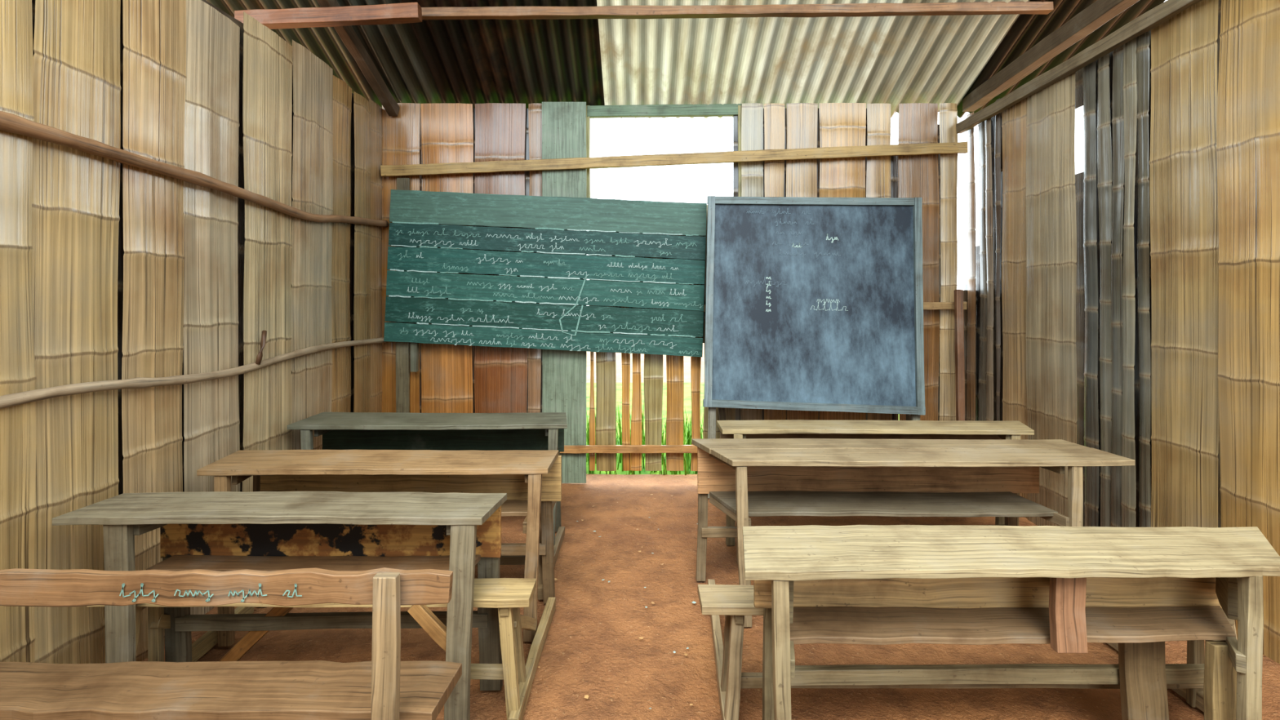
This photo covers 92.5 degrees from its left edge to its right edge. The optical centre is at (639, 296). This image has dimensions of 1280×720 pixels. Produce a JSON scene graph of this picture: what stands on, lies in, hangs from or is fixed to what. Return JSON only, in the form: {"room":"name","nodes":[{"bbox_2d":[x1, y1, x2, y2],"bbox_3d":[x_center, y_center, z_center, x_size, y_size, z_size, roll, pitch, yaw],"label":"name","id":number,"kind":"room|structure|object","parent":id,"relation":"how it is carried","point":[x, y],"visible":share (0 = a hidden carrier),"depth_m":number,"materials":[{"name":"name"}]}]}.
{"room":"classroom","nodes":[
{"label":"classroom","id":0,"kind":"room"},
{"bbox_2d":[0,0,382,663],"bbox_3d":[-2.096,-0.009,1.881,0.087,3.058,6.179,0,0,0],"label":"wall","id":1,"kind":"structure","parent":0,"point":[110,269],"depth_m":2.62,"materials":[{"name":"brown wood"}]},
{"bbox_2d":[0,330,386,408],"bbox_3d":[-2.037,0.292,1.900,0.068,0.218,6.001,0,0,0],"label":"pole","id":2,"kind":"object","parent":1,"relation":"attached to","point":[22,397],"visible":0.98,"depth_m":2.60,"materials":[{"name":"brown wood"}]},
{"bbox_2d":[0,111,388,227],"bbox_3d":[-2.040,-0.546,1.900,0.065,0.161,6.003,0,0,0],"label":"pole","id":3,"kind":"object","parent":1,"relation":"attached to","point":[9,122],"visible":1,"depth_m":2.54,"materials":[{"name":"brown wood"}]},
{"bbox_2d":[201,0,353,94],"bbox_3d":[-2.150,-1.421,3.100,0.064,0.198,3.802,0,0,0],"label":"wall plate","id":4,"kind":"object","parent":1,"relation":"attached to","point":[237,22],"visible":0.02,"depth_m":3.17,"materials":[{"name":"brown wood"}]},
{"bbox_2d":[382,102,967,483],"bbox_3d":[0.268,-0.030,4.955,4.837,3.060,0.094,0,0,0],"label":"wall","id":5,"kind":"structure","parent":0,"point":[450,378],"depth_m":4.95,"materials":[{"name":"brown wood"}]},
{"bbox_2d":[586,103,742,207],"bbox_3d":[0.205,-1.127,4.990,1.309,0.870,0.058,0,0,0],"label":"window","id":6,"kind":"structure","parent":5,"relation":"in","point":[717,109],"depth_m":4.96,"materials":[{"name":"green wood"}]},
{"bbox_2d":[380,142,967,177],"bbox_3d":[0.270,-1.090,4.875,4.663,0.275,0.045,0,0,0],"label":"wooden beam","id":7,"kind":"structure","parent":5,"relation":"attached to","point":[844,152],"depth_m":4.86,"materials":[{"name":"brown wood"}]},
{"bbox_2d":[560,302,967,453],"bbox_3d":[0.270,0.649,4.875,4.661,1.214,0.039,0,0,0],"label":"trim","id":8,"kind":"structure","parent":5,"relation":"attached to","point":[926,305],"depth_m":4.87,"materials":[{"name":"brown wood"}]},
{"bbox_2d":[205,0,1165,118],"bbox_3d":[0.044,-2.387,3.164,6.888,1.809,3.928,0,0,0],"label":"ceiling","id":9,"kind":"structure","parent":0,"point":[894,60],"depth_m":4.50,"materials":[{"name":"metal"}]},
{"bbox_2d":[234,2,422,29],"bbox_3d":[-2.005,-1.808,3.950,1.174,0.150,0.093,0,0,0],"label":"tie beam","id":10,"kind":"structure","parent":9,"relation":"attached to","point":[406,12],"depth_m":3.91,"materials":[{"name":"brown wood"}]},
{"bbox_2d":[316,0,399,115],"bbox_3d":[-2.021,-1.854,4.116,0.079,0.816,1.670,0,0,3],"label":"rafter","id":11,"kind":"object","parent":9,"relation":"attached to","point":[348,35],"visible":0.88,"depth_m":4.43,"materials":[{"name":"brown wood"}]},
{"bbox_2d":[421,1,1053,20],"bbox_3d":[0.515,-1.910,4.100,4.470,0.104,0.074,0,0,0],"label":"ceiling beam","id":12,"kind":"structure","parent":9,"relation":"attached to","point":[846,10],"depth_m":4.07,"materials":[{"name":"brown wood"}]},
{"bbox_2d":[962,0,1139,111],"bbox_3d":[2.671,-1.659,3.390,0.102,0.320,3.188,0,0,0],"label":"roof beam","id":13,"kind":"structure","parent":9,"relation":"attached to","point":[1100,12],"depth_m":3.96,"materials":[{"name":"brown wood"}]},
{"bbox_2d":[142,474,1279,719],"bbox_3d":[0.280,1.512,1.855,5.340,0.023,6.710,0,0,0],"label":"floor","id":14,"kind":"structure","parent":0,"point":[593,647],"depth_m":2.62,"materials":[{"name":"brown soil"}]},
{"bbox_2d":[0,567,462,719],"bbox_3d":[-1.238,1.094,1.636,1.525,0.819,0.326,0,0,0],"label":"bench","id":15,"kind":"object","parent":14,"relation":"on","point":[384,687],"visible":1,"depth_m":1.55,"materials":[{"name":"brown wood"}]},
{"bbox_2d":[52,491,506,719],"bbox_3d":[-1.243,1.122,2.211,1.475,0.759,0.307,0,0,0],"label":"school desk","id":16,"kind":"object","parent":14,"relation":"on","point":[455,532],"visible":0.85,"depth_m":2.24,"materials":[{"name":"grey wood"}]},
{"bbox_2d":[86,449,561,719],"bbox_3d":[-1.160,1.122,2.550,1.560,0.761,0.931,0,0,0],"label":"school desk","id":17,"kind":"object","parent":14,"relation":"on","point":[531,479],"visible":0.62,"depth_m":2.68,"materials":[{"name":"brown wood"}]},
{"bbox_2d":[395,177,410,413],"bbox_3d":[-1.900,0.275,4.910,0.107,2.450,0.035,0,0,0],"label":"wall post","id":18,"kind":"object","parent":14,"relation":"on","point":[402,348],"visible":0.28,"depth_m":4.89,"materials":[{"name":"brown wood"}]},
{"bbox_2d":[287,412,567,599],"bbox_3d":[-1.220,1.120,3.476,1.600,0.766,0.917,0,0,0],"label":"school desk","id":19,"kind":"object","parent":14,"relation":"on","point":[540,431],"visible":0.33,"depth_m":3.83,"materials":[{"name":"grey wood"}]},
{"bbox_2d":[383,189,726,420],"bbox_3d":[-0.637,0.330,4.854,2.766,2.346,0.098,0,0,0],"label":"chalkboard","id":20,"kind":"object","parent":14,"relation":"on","point":[418,218],"visible":0.99,"depth_m":4.82,"materials":[{"name":"paint"}]},
{"bbox_2d":[537,493,697,708],"bbox_3d":[-0.052,1.494,3.329,0.878,0.004,2.599,0,0,0],"label":"pebbles","id":21,"kind":"object","parent":14,"relation":"on","point":[586,696],"visible":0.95,"depth_m":2.98,"materials":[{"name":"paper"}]},
{"bbox_2d":[702,195,925,497],"bbox_3d":[1.313,0.367,4.696,1.683,2.269,0.293,0,0,0],"label":"blackboard","id":22,"kind":"object","parent":14,"relation":"on","point":[812,304],"visible":0.94,"depth_m":4.63,"materials":[{"name":"wood"}]},
{"bbox_2d":[716,419,1034,564],"bbox_3d":[1.370,1.121,3.564,1.819,0.759,0.302,0,0,0],"label":"school desk","id":23,"kind":"object","parent":14,"relation":"on","point":[774,428],"visible":0.41,"depth_m":3.54,"materials":[{"name":"brown wood"}]},
{"bbox_2d":[954,288,964,420],"bbox_3d":[2.431,0.725,4.652,0.064,1.561,0.383,0,0,24],"label":"leaning stick","id":24,"kind":"object","parent":14,"relation":"on","point":[958,294],"visible":0.59,"depth_m":4.68,"materials":[{"name":"brown wood"}]},
{"bbox_2d":[691,438,1237,719],"bbox_3d":[1.239,1.125,2.645,2.058,0.756,1.222,0,0,0],"label":"school desk","id":25,"kind":"object","parent":14,"relation":"on","point":[744,478],"visible":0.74,"depth_m":2.96,"materials":[{"name":"brown wood"}]},
{"bbox_2d":[742,524,1279,719],"bbox_3d":[1.135,1.125,1.557,1.770,0.756,0.955,0,0,0],"label":"school desk","id":26,"kind":"object","parent":14,"relation":"on","point":[1139,589],"visible":1,"depth_m":1.86,"materials":[{"name":"brown wood"}]},
{"bbox_2d":[964,0,1279,663],"bbox_3d":[2.642,0.022,1.922,0.104,2.996,6.257,0,0,0],"label":"wall","id":27,"kind":"structure","parent":0,"point":[1127,305],"depth_m":3.14,"materials":[{"name":"brown wood"}]},
{"bbox_2d":[955,0,1202,133],"bbox_3d":[2.580,-1.388,3.230,0.069,0.147,3.461,0,0,0],"label":"wall plate","id":28,"kind":"object","parent":27,"relation":"attached to","point":[1160,14],"visible":1,"depth_m":3.52,"materials":[{"name":"brown wood"}]},
{"label":"outside","id":29,"kind":"structure","parent":0,"visible":0},
{"bbox_2d":[586,342,704,382],"bbox_3d":[0.000,1.580,0.000,80.000,0.001,80.000,0,0,0],"label":"sky","id":30,"kind":"structure","parent":29,"point":[686,359],"depth_m":13.47,"materials":[{"name":"white"}]},
{"bbox_2d":[586,382,704,474],"bbox_3d":[0.300,1.550,8.080,6.600,0.001,5.840,0,0,0],"label":"grass field","id":31,"kind":"structure","parent":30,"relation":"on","point":[687,387],"depth_m":8.33,"materials":[{"name":"green plant"}]},
{"bbox_2d":[586,402,703,475],"bbox_3d":[0.252,1.320,5.905,5.290,0.480,1.542,0,0,0],"label":"grass tufts","id":32,"kind":"object","parent":31,"relation":"on","point":[688,436],"visible":0.07,"depth_m":5.70,"materials":[{"name":"green plant"}]}
]}

